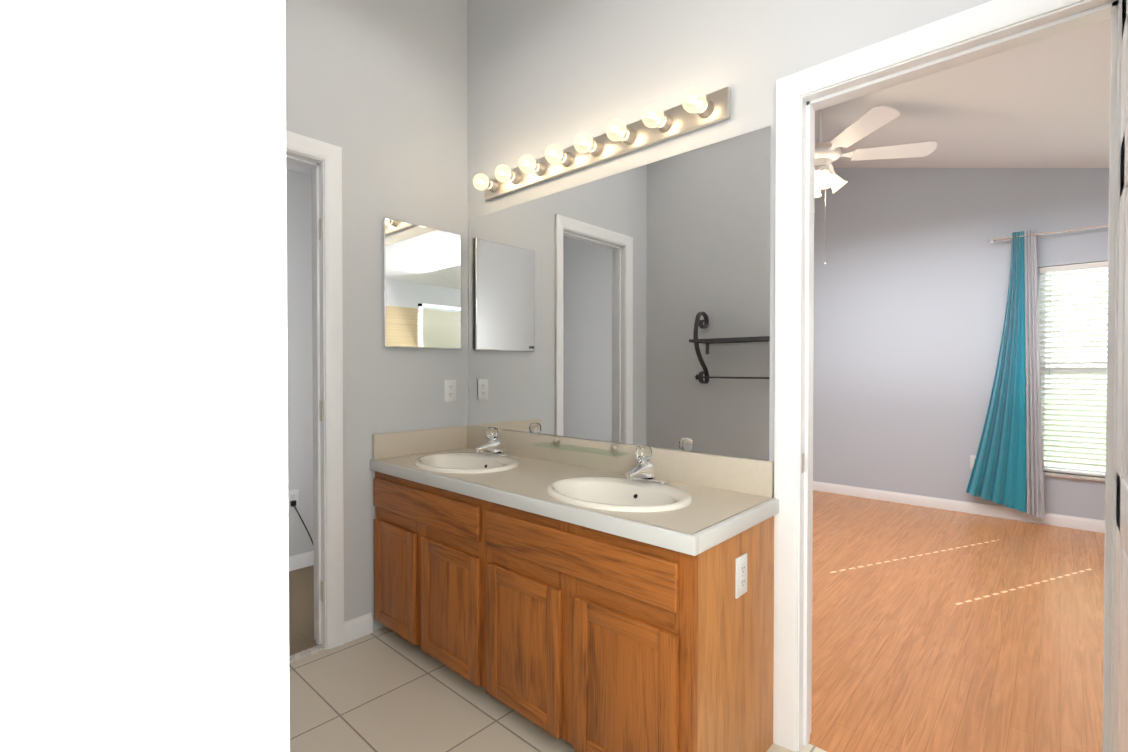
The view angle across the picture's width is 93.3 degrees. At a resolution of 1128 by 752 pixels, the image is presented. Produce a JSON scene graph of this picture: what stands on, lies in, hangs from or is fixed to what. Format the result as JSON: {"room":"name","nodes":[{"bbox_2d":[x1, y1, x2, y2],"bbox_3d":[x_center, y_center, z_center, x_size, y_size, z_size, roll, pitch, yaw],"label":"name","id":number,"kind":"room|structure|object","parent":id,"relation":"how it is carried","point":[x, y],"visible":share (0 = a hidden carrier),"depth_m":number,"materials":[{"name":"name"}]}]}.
{"room":"bathroom","nodes":[
{"label":"bathroom","id":0,"kind":"room"},
{"bbox_2d":[0,0,289,751],"bbox_3d":[-0.916,-0.651,0.814,2.250,3.750,0.120,1,1,43],"label":"wall","id":1,"kind":"structure","parent":0,"point":[144,583],"depth_m":0.08,"materials":[{"name":"white paint"}]},
{"bbox_2d":[286,161,310,175],"bbox_3d":[-1.860,-1.270,2.869,1.700,0.060,1.840,1,1,43],"label":"ceiling","id":2,"kind":"structure","parent":0,"point":[298,168],"depth_m":3.20,"materials":[{"name":"white paint"}]},
{"bbox_2d":[286,169,313,556],"bbox_3d":[-2.208,-0.053,3.206,0.750,2.500,1.840,1,1,43],"label":"wall","id":3,"kind":"structure","parent":0,"point":[299,320],"depth_m":3.26,"materials":[{"name":"white paint"}]},
{"bbox_2d":[288,489,298,508],"bbox_3d":[-1.657,0.756,3.250,0.008,0.116,0.072,1,1,43],"label":"electrical outlet","id":4,"kind":"object","parent":3,"relation":"attached to","point":[293,494],"visible":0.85,"depth_m":3.25,"materials":[{"name":"white plastic"}]},
{"bbox_2d":[290,500,312,543],"bbox_3d":[-1.480,0.973,3.412,0.036,0.422,0.505,1,1,43],"label":"cord","id":5,"kind":"object","parent":4,"relation":"attached to","point":[292,503],"visible":0.44,"depth_m":3.24,"materials":[{"name":"black rubber"}]},
{"bbox_2d":[288,551,313,570],"bbox_3d":[-1.695,1.151,3.213,0.013,0.092,1.153,1,1,43],"label":"baseboard","id":6,"kind":"structure","parent":3,"relation":"attached to","point":[302,560],"depth_m":3.27,"materials":[{"name":"white wood"}]},
{"bbox_2d":[289,565,317,655],"bbox_3d":[-1.747,1.228,2.874,1.658,0.066,1.720,1,1,43],"label":"floor","id":7,"kind":"structure","parent":0,"point":[301,609],"depth_m":2.71,"materials":[{"name":"beige tile"}]},
{"bbox_2d":[285,0,467,630],"bbox_3d":[-1.196,-0.667,2.253,0.120,3.750,1.847,1,1,43],"label":"wall","id":8,"kind":"structure","parent":0,"point":[376,90],"depth_m":2.51,"materials":[{"name":"white paint"}]},
{"bbox_2d":[286,130,343,649],"bbox_3d":[-1.323,0.101,2.126,0.158,2.217,0.824,1,1,43],"label":"door frame","id":9,"kind":"structure","parent":8,"relation":"attached to","point":[322,160],"depth_m":2.35,"materials":[{"name":"white wood"}]},
{"bbox_2d":[344,612,372,643],"bbox_3d":[-0.284,1.185,0.230,4.000,0.092,3.600,1,1,43],"label":"baseboard","id":10,"kind":"structure","parent":8,"relation":"attached to","point":[358,627],"depth_m":2.44,"materials":[{"name":"white"}]},
{"bbox_2d":[370,426,465,460],"bbox_3d":[-0.710,0.333,2.680,0.019,0.118,0.532,1,1,43],"label":"backsplash","id":11,"kind":"structure","parent":8,"relation":"attached to","point":[402,444],"depth_m":2.65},
{"bbox_2d":[382,217,460,348],"bbox_3d":[-0.704,-0.442,2.680,0.020,0.610,0.441,1,1,43],"label":"mirrored medicine cabinet","id":12,"kind":"object","parent":8,"relation":"attached to","point":[421,286],"visible":0.96,"depth_m":2.65,"materials":[{"name":"silver metal"}]},
{"bbox_2d":[444,380,455,401],"bbox_3d":[-0.599,0.081,2.809,0.008,0.116,0.072,1,1,43],"label":"outlet","id":13,"kind":"object","parent":8,"relation":"attached to","point":[450,390],"visible":1,"depth_m":2.81,"materials":[{"name":"white plastic"}]},
{"bbox_2d":[289,626,826,751],"bbox_3d":[-0.261,1.262,0.168,4.120,0.060,3.780,1,1,43],"label":"floor","id":14,"kind":"structure","parent":0,"point":[385,689],"depth_m":1.94,"materials":[{"name":"beige tile"}]},
{"bbox_2d":[289,644,324,662],"bbox_3d":[-1.294,1.234,2.112,0.042,0.071,0.670,1,1,43],"label":"threshold","id":15,"kind":"object","parent":14,"relation":"on","point":[306,653],"visible":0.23,"depth_m":2.30,"materials":[{"name":"beige stone"}]},
{"bbox_2d":[370,465,778,751],"bbox_3d":[-0.097,0.826,2.126,1.679,0.765,0.557,1,1,43],"label":"bathroom vanity","id":16,"kind":"object","parent":14,"relation":"on","point":[582,595],"depth_m":1.66,"materials":[{"name":"brown wood"}]},
{"bbox_2d":[374,449,778,548],"bbox_3d":[-0.089,0.422,2.124,1.687,0.047,0.542,1,1,43],"label":"countertop","id":17,"kind":"structure","parent":16,"relation":"on","point":[708,520],"depth_m":1.67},
{"bbox_2d":[390,449,541,484],"bbox_3d":[-0.440,0.460,2.400,0.524,0.156,0.424,1,1,43],"label":"sink","id":18,"kind":"object","parent":17,"relation":"in","point":[456,462],"depth_m":2.47,"materials":[{"name":"white ceramic"}]},
{"bbox_2d":[532,438,628,456],"bbox_3d":[0.062,0.300,2.259,0.470,0.035,0.096,1,1,43],"label":"glass shelf","id":19,"kind":"object","parent":17,"relation":"attached to","point":[602,448],"depth_m":2.28,"materials":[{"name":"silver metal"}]},
{"bbox_2d":[518,469,717,532],"bbox_3d":[0.179,0.466,1.814,0.523,0.156,0.424,1,1,43],"label":"sink","id":20,"kind":"object","parent":17,"relation":"in","point":[624,494],"depth_m":1.86,"materials":[{"name":"white ceramic"}]},
{"bbox_2d":[735,553,746,598],"bbox_3d":[0.522,0.588,1.562,0.008,0.116,0.072,1,1,43],"label":"outlet","id":21,"kind":"object","parent":16,"relation":"attached to","point":[740,558],"depth_m":1.55,"materials":[{"name":"white plastic"}]},
{"bbox_2d":[467,0,991,461],"bbox_3d":[0.357,-0.666,2.147,5.940,3.750,0.128,1,1,43],"label":"wall","id":22,"kind":"structure","parent":0,"point":[631,306],"depth_m":2.13,"materials":[{"name":"grey paint"}]},
{"bbox_2d":[473,87,730,200],"bbox_3d":[0.041,-0.953,2.259,1.340,0.104,0.146,1,1,43],"label":"vanity light","id":23,"kind":"object","parent":22,"relation":"attached to","point":[696,113],"visible":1,"depth_m":2.15,"materials":[{"name":"silver metal"}]},
{"bbox_2d":[466,425,773,496],"bbox_3d":[0.080,0.338,2.322,1.664,0.119,0.020,1,1,43],"label":"backsplash","id":24,"kind":"structure","parent":22,"relation":"attached to","point":[743,475],"depth_m":2.05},
{"bbox_2d":[773,0,1121,751],"bbox_3d":[1.056,0.129,1.512,0.854,2.175,0.158,1,1,43],"label":"door frame","id":25,"kind":"structure","parent":22,"relation":"attached to","point":[971,34],"depth_m":1.70,"materials":[{"name":"white wood"}]},
{"bbox_2d":[1113,0,1127,751],"bbox_3d":[1.046,0.170,0.956,0.035,2.081,0.695,1,1,43],"label":"bedroom door","id":26,"kind":"structure","parent":25,"relation":"attached to","point":[1120,735],"depth_m":1.14,"materials":[{"name":"white wood"}]},
{"bbox_2d":[809,490,1104,751],"bbox_3d":[1.754,1.223,3.524,5.500,0.060,3.880,1,1,43],"label":"floor","id":27,"kind":"structure","parent":0,"point":[937,630],"depth_m":2.50,"materials":[{"name":"brown wood"}]},
{"bbox_2d":[813,168,1108,520],"bbox_3d":[3.116,-0.699,4.966,5.740,3.750,0.120,1,1,43],"label":"wall","id":28,"kind":"structure","parent":0,"point":[911,279],"depth_m":4.75,"materials":[{"name":"grey paint"}]},
{"bbox_2d":[813,481,1104,532],"bbox_3d":[3.071,1.131,4.939,5.500,0.092,0.013,1,1,43],"label":"baseboard","id":29,"kind":"structure","parent":28,"relation":"attached to","point":[1081,523],"depth_m":4.57,"materials":[{"name":"white wood"}]},
{"bbox_2d":[970,455,975,468],"bbox_3d":[3.504,0.741,4.534,0.072,0.116,0.008,1,1,43],"label":"outlet","id":30,"kind":"object","parent":28,"relation":"attached to","point":[972,459],"visible":0.4,"depth_m":4.55,"materials":[{"name":"white plastic"}]},
{"bbox_2d":[988,224,1107,242],"bbox_3d":[4.076,-1.107,3.912,1.505,0.046,0.107,1,1,43],"label":"curtain rod","id":31,"kind":"object","parent":28,"relation":"attached to","point":[1005,239],"visible":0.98,"depth_m":4.16,"materials":[{"name":"silver metal"}]},
{"bbox_2d":[966,231,1025,512],"bbox_3d":[3.553,-0.027,4.374,0.390,2.250,0.062,1,1,43],"label":"curtain","id":32,"kind":"object","parent":31,"relation":"hanging from","point":[998,475],"visible":1,"depth_m":4.32,"materials":[{"name":"teal fabric"}]},
{"bbox_2d":[1024,230,1044,517],"bbox_3d":[3.725,-0.013,4.214,0.139,2.275,0.044,1,1,43],"label":"curtain","id":33,"kind":"object","parent":31,"relation":"hanging from","point":[1034,478],"visible":1,"depth_m":4.22,"materials":[{"name":"grey fabric"}]},
{"bbox_2d":[1038,261,1107,481],"bbox_3d":[4.153,-0.032,3.989,0.900,1.662,0.134,1,1,43],"label":"window blind","id":34,"kind":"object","parent":28,"relation":"in","point":[1070,471],"depth_m":4.15,"materials":[{"name":"white plastic"}]},
{"bbox_2d":[815,18,1110,167],"bbox_3d":[0.508,-1.912,2.147,5.740,1.541,7.780,1,1,43],"label":"ceiling","id":35,"kind":"structure","parent":0,"point":[1044,103],"depth_m":3.45,"materials":[{"name":"white paint"}]},
{"bbox_2d":[814,105,936,263],"bbox_3d":[1.777,-1.363,3.773,1.355,1.185,1.375,1,1,43],"label":"ceiling fan","id":36,"kind":"object","parent":35,"relation":"hanging from","point":[871,120],"visible":0.62,"depth_m":3.61,"materials":[{"name":"white painted metal"},{"name":"white painted wood"},{"name":"frosted glass"}]},
{"label":"outside","id":37,"kind":"structure","parent":0,"visible":0},
{"bbox_2d":[1044,268,1107,470],"bbox_3d":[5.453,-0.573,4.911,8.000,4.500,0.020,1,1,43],"label":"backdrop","id":38,"kind":"structure","parent":37,"point":[1075,439],"depth_m":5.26,"materials":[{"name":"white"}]}
]}

